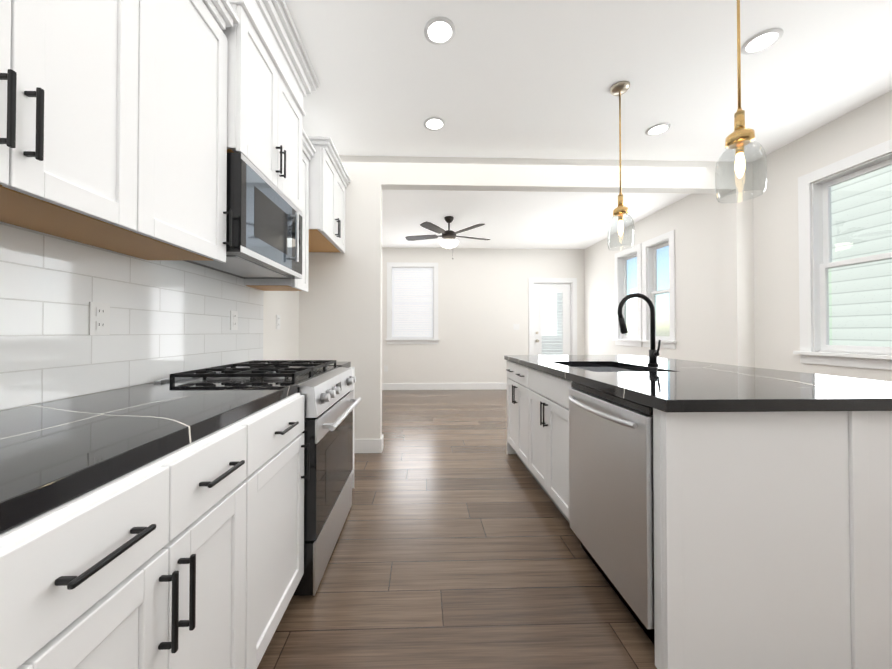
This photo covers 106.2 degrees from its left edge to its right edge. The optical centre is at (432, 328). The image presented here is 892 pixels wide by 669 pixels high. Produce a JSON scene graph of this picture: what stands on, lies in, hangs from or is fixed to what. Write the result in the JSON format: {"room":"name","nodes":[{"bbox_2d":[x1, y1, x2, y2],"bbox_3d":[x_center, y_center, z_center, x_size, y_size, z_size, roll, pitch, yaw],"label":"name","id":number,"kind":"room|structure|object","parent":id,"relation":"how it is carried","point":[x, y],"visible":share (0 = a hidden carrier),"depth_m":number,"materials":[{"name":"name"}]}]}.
{"room":"kitchen","nodes":[
{"label":"kitchen","id":0,"kind":"room"},
{"bbox_2d":[0,291,298,410],"bbox_3d":[-1.232,-0.268,0.546,0.120,2.800,5.410,0,-1,-2],"label":"wall","id":1,"kind":"structure","parent":0,"point":[282,343],"depth_m":2.74,"materials":[{"name":"white paint"}]},
{"bbox_2d":[0,0,163,239],"bbox_3d":[-1.005,-0.785,0.672,0.320,0.973,0.716,0,-1,-2],"label":"upper cabinet","id":2,"kind":"object","parent":1,"relation":"attached to","point":[126,126],"depth_m":0.84,"materials":[{"name":"white wood"}]},
{"bbox_2d":[0,221,263,409],"bbox_3d":[-1.172,-0.074,0.686,0.008,0.585,3.450,0,-1,-2],"label":"tile backsplash","id":3,"kind":"structure","parent":1,"relation":"attached to","point":[168,318],"depth_m":1.21,"materials":[{"name":"white tile"}]},
{"bbox_2d":[89,302,109,334],"bbox_3d":[-1.178,-0.036,1.185,0.008,0.115,0.072,0,-1,-2],"label":"outlet","id":4,"kind":"object","parent":3,"relation":"attached to","point":[99,318],"visible":1,"depth_m":1.18,"materials":[{"name":"white plastic"}]},
{"bbox_2d":[230,311,237,329],"bbox_3d":[-1.204,-0.051,2.030,0.008,0.115,0.072,0,-1,-2],"label":"outlet","id":5,"kind":"object","parent":3,"relation":"attached to","point":[233,320],"visible":1,"depth_m":2.02,"materials":[{"name":"white plastic"}]},
{"bbox_2d":[73,0,231,262],"bbox_3d":[-1.020,-0.780,1.159,0.320,0.973,0.500,0,-1,-2],"label":"upper cabinet","id":6,"kind":"object","parent":1,"relation":"attached to","point":[197,36],"depth_m":1.23,"materials":[{"name":"white wood"}]},
{"bbox_2d":[216,0,305,211],"bbox_3d":[-1.014,-1.140,1.788,0.370,0.748,0.736,0,-1,-2],"label":"upper cabinet","id":7,"kind":"object","parent":1,"relation":"attached to","point":[265,121],"depth_m":1.65,"materials":[{"name":"white wood"}]},
{"bbox_2d":[182,153,301,278],"bbox_3d":[-0.989,-0.534,1.782,0.419,0.428,0.724,0,-1,-2],"label":"over-the-range microwave","id":8,"kind":"object","parent":7,"relation":"attached to","point":[266,228],"visible":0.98,"depth_m":1.64,"materials":[{"name":"silver metal"}]},
{"bbox_2d":[276,315,279,328],"bbox_3d":[-1.231,-0.054,2.670,0.008,0.115,0.072,0,-1,-2],"label":"outlet","id":9,"kind":"object","parent":1,"relation":"attached to","point":[277,321],"visible":1,"depth_m":2.66,"materials":[{"name":"white plastic"}]},
{"bbox_2d":[244,148,311,291],"bbox_3d":[-1.054,-0.767,2.290,0.320,0.973,0.265,0,-1,-2],"label":"upper cabinet","id":10,"kind":"object","parent":1,"relation":"attached to","point":[261,284],"depth_m":2.36,"materials":[{"name":"white wood"}]},
{"bbox_2d":[299,155,381,438],"bbox_3d":[-2.011,-0.239,3.169,3.040,2.800,0.120,0,-1,-2],"label":"wall","id":11,"kind":"structure","parent":0,"point":[340,310],"depth_m":3.15,"materials":[{"name":"white paint"}]},
{"bbox_2d":[304,140,347,252],"bbox_3d":[-1.019,-1.042,2.789,0.420,0.633,0.708,0,-1,-2],"label":"upper cabinet","id":12,"kind":"object","parent":11,"relation":"attached to","point":[329,185],"depth_m":2.61,"materials":[{"name":"white wood"}]},
{"bbox_2d":[354,437,382,452],"bbox_3d":[-0.863,1.096,3.130,0.774,0.130,0.037,0,-1,-2],"label":"baseboard","id":13,"kind":"structure","parent":11,"relation":"attached to","point":[368,445],"depth_m":3.12,"materials":[{"name":"white wood"}]},
{"bbox_2d":[257,390,656,668],"bbox_3d":[-0.169,1.201,2.278,6.910,0.100,8.840,0,-1,-2],"label":"floor","id":14,"kind":"structure","parent":0,"point":[458,544],"depth_m":1.57,"materials":[{"name":"brown wood"}]},
{"bbox_2d":[0,514,59,668],"bbox_3d":[-0.821,0.690,0.006,0.649,0.874,0.816,0,-1,-2],"label":"base cabinet","id":15,"kind":"object","parent":14,"relation":"on","point":[30,543],"depth_m":0.43,"materials":[{"name":"white wood"}]},
{"bbox_2d":[28,410,263,668],"bbox_3d":[-0.840,0.697,0.642,0.649,0.874,0.702,0,-1,-2],"label":"base cabinet","id":16,"kind":"object","parent":14,"relation":"on","point":[153,526],"depth_m":0.66,"materials":[{"name":"white wood"}]},
{"bbox_2d":[0,383,297,525],"bbox_3d":[-0.840,0.233,0.185,0.620,0.040,2.435,0,-1,-2],"label":"countertop","id":17,"kind":"structure","parent":16,"relation":"on","point":[49,450],"depth_m":0.74,"materials":[{"name":"black stone"}]},
{"bbox_2d":[154,360,360,595],"bbox_3d":[-0.809,0.671,1.779,0.739,0.950,0.746,0,-1,-2],"label":"range","id":18,"kind":"object","parent":14,"relation":"on","point":[325,390],"visible":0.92,"depth_m":1.55,"materials":[{"name":"silver metal"}]},
{"bbox_2d":[256,390,307,652],"bbox_3d":[-0.855,0.702,1.133,0.649,0.874,0.523,0,-1,-2],"label":"base cabinet","id":19,"kind":"object","parent":14,"relation":"on","point":[284,477],"depth_m":1.19,"materials":[{"name":"white wood"}]},
{"bbox_2d":[308,366,354,487],"bbox_3d":[-0.890,0.715,2.293,0.649,0.874,0.267,0,-1,-2],"label":"base cabinet","id":20,"kind":"object","parent":14,"relation":"on","point":[353,368],"depth_m":2.40,"materials":[{"name":"white"}]},
{"bbox_2d":[327,362,350,366],"bbox_3d":[-0.904,0.256,2.299,0.620,0.040,0.275,0,-1,-2],"label":"countertop","id":21,"kind":"structure","parent":20,"relation":"on","point":[341,364],"depth_m":2.29,"materials":[{"name":"stone"}]},
{"bbox_2d":[505,359,891,668],"bbox_3d":[1.310,0.713,2.112,1.243,0.874,2.047,0,-1,-2],"label":"kitchen island","id":22,"kind":"object","parent":14,"relation":"on","point":[772,488],"depth_m":1.09,"materials":[{"name":"white wood"}]},
{"bbox_2d":[568,382,654,644],"bbox_3d":[1.009,0.708,1.452,0.685,0.868,0.604,0,-1,-2],"label":"dishwasher","id":23,"kind":"object","parent":22,"relation":"in","point":[611,481],"visible":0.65,"depth_m":1.32,"materials":[{"name":"silver metal"}]},
{"bbox_2d":[504,355,891,414],"bbox_3d":[1.328,0.254,2.110,1.250,0.040,2.085,0,-1,-2],"label":"island countertop","id":24,"kind":"structure","parent":22,"relation":"on","point":[682,387],"depth_m":1.34,"materials":[{"name":"stone"}]},
{"bbox_2d":[575,367,638,371],"bbox_3d":[1.096,0.385,2.130,0.522,0.218,0.702,0,-1,-2],"label":"sink","id":25,"kind":"object","parent":24,"relation":"in","point":[604,369],"visible":0.06,"depth_m":2.46,"materials":[{"name":"silver metal"}]},
{"bbox_2d":[618,293,660,365],"bbox_3d":[1.322,0.002,2.141,0.259,0.466,0.090,0,-1,-2],"label":"faucet","id":26,"kind":"object","parent":24,"relation":"on","point":[653,353],"visible":1,"depth_m":2.15,"materials":[{"name":"black metal"}]},
{"bbox_2d":[382,248,583,382],"bbox_3d":[-0.360,-0.201,6.650,6.790,2.800,0.120,0,-1,-2],"label":"wall","id":27,"kind":"structure","parent":0,"point":[483,300],"depth_m":6.63,"materials":[{"name":"white paint"}]},
{"bbox_2d":[386,262,438,343],"bbox_3d":[-0.394,-0.502,6.622,1.050,1.608,0.170,0,-1,-2],"label":"window","id":28,"kind":"structure","parent":27,"relation":"in","point":[412,332],"depth_m":6.61,"materials":[{"name":"white"}]},
{"bbox_2d":[382,383,506,389],"bbox_3d":[-0.863,1.133,6.553,5.540,0.130,0.014,0,-1,-2],"label":"baseboard","id":29,"kind":"structure","parent":27,"relation":"attached to","point":[385,386],"depth_m":6.58,"materials":[{"name":"white wood"}]},
{"bbox_2d":[513,324,518,329],"bbox_3d":[1.666,-0.041,6.645,0.120,0.115,0.008,0,-1,-2],"label":"light switch","id":30,"kind":"object","parent":27,"relation":"attached to","point":[515,326],"visible":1,"depth_m":6.64,"materials":[{"name":"white plastic"}]},
{"bbox_2d":[529,278,576,354],"bbox_3d":[2.394,0.092,6.711,0.970,2.215,0.148,0,-1,-2],"label":"door","id":31,"kind":"structure","parent":27,"relation":"in","point":[567,287],"depth_m":6.71,"materials":[{"name":"white wood"}]},
{"bbox_2d":[381,156,752,193],"bbox_3d":[1.322,-1.503,3.283,3.630,0.270,0.120,0,-1,-2],"label":"header beam","id":32,"kind":"structure","parent":0,"point":[519,174],"depth_m":3.23,"materials":[{"name":"white paint"}]},
{"bbox_2d":[284,0,891,248],"bbox_3d":[-0.169,-1.698,2.309,6.910,0.100,8.840,0,-1,-2],"label":"ceiling","id":33,"kind":"structure","parent":0,"point":[516,78],"depth_m":2.27,"materials":[{"name":"white paint"}]},
{"bbox_2d":[424,116,444,130],"bbox_3d":[0.015,-1.639,2.675,0.176,0.010,0.176,0,-1,-2],"label":"recessed light","id":34,"kind":"object","parent":33,"relation":"in","point":[433,123],"visible":1,"depth_m":2.67,"materials":[{"name":"white"}]},
{"bbox_2d":[424,16,455,44],"bbox_3d":[0.040,-1.648,1.855,0.176,0.010,0.176,0,-1,-2],"label":"recessed light","id":35,"kind":"object","parent":33,"relation":"in","point":[438,30],"visible":1,"depth_m":1.85,"materials":[{"name":"white plastic"}]},
{"bbox_2d":[405,216,489,258],"bbox_3d":[0.235,-1.310,4.918,1.280,0.620,1.232,0,-1,-2],"label":"ceiling fan","id":36,"kind":"object","parent":33,"relation":"hanging from","point":[448,236],"visible":1,"depth_m":4.79,"materials":[{"name":"brown metal"}]},
{"bbox_2d":[607,81,634,250],"bbox_3d":[1.278,-1.099,2.277,0.162,1.100,0.162,0,-1,-2],"label":"pendant light","id":37,"kind":"object","parent":33,"relation":"hanging from","point":[619,89],"visible":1,"depth_m":2.27,"materials":[{"name":"clear glass"}]},
{"bbox_2d":[645,123,670,135],"bbox_3d":[1.854,-1.639,2.750,0.176,0.010,0.176,0,-1,-2],"label":"recessed light","id":38,"kind":"object","parent":33,"relation":"in","point":[657,129],"visible":1,"depth_m":2.75,"materials":[{"name":"white plastic"}]},
{"bbox_2d":[715,0,766,203],"bbox_3d":[1.303,-1.108,1.423,0.162,1.100,0.162,0,-1,-2],"label":"pendant light","id":39,"kind":"object","parent":33,"relation":"hanging from","point":[740,137],"visible":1,"depth_m":1.41,"materials":[{"name":"clear glass"}]},
{"bbox_2d":[741,28,783,54],"bbox_3d":[1.889,-1.647,1.921,0.176,0.010,0.176,0,-1,-2],"label":"recessed light","id":40,"kind":"object","parent":33,"relation":"in","point":[762,41],"visible":1,"depth_m":1.92,"materials":[{"name":"white"}]},
{"bbox_2d":[584,90,891,381],"bbox_3d":[3.225,-0.247,2.396,0.120,2.800,8.840,0,-1,-2],"label":"wall","id":41,"kind":"structure","parent":0,"point":[696,222],"depth_m":3.24,"materials":[{"name":"white paint"}]},
{"bbox_2d":[612,243,641,346],"bbox_3d":[3.108,-0.497,5.267,0.170,1.528,0.710,0,-1,-2],"label":"living room window","id":42,"kind":"structure","parent":41,"relation":"in","point":[621,278],"depth_m":5.36,"materials":[{"name":"white wood"}]},
{"bbox_2d":[639,230,676,348],"bbox_3d":[3.128,-0.505,4.592,0.170,1.528,0.660,0,-1,-2],"label":"living room window","id":43,"kind":"structure","parent":41,"relation":"in","point":[649,273],"depth_m":4.68,"materials":[{"name":"white wood"}]},
{"bbox_2d":[793,139,891,369],"bbox_3d":[3.197,-0.509,2.318,0.170,1.588,1.130,0,-1,-2],"label":"kitchen window","id":44,"kind":"structure","parent":41,"relation":"in","point":[815,233],"depth_m":2.73,"materials":[{"name":"white wood"}]},
{"bbox_2d":[725,189,754,366],"bbox_3d":[3.052,-0.102,3.320,0.170,2.530,0.120,0,-1,-2],"label":"column","id":45,"kind":"structure","parent":0,"point":[740,328],"depth_m":3.27,"materials":[{"name":"white paint"}]},
{"label":"outside","id":46,"kind":"structure","parent":0,"visible":0},
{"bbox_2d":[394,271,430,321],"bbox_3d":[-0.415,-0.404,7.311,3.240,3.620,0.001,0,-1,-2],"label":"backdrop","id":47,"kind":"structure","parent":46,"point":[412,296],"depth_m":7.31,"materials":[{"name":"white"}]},
{"bbox_2d":[541,292,561,352],"bbox_3d":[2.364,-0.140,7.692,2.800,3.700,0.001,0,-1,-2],"label":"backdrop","id":48,"kind":"structure","parent":46,"point":[551,322],"depth_m":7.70,"materials":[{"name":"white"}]},
{"bbox_2d":[828,269,831,344],"bbox_3d":[4.518,-0.413,4.633,0.001,3.540,1.650,0,-1,-2],"label":"living room window","id":49,"kind":"structure","parent":46,"point":[830,314],"depth_m":3.82,"materials":[{"name":"white"}]},
{"bbox_2d":[828,165,891,346],"bbox_3d":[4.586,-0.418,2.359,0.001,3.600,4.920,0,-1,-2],"label":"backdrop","id":50,"kind":"structure","parent":46,"point":[852,284],"depth_m":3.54,"materials":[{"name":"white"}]}
]}

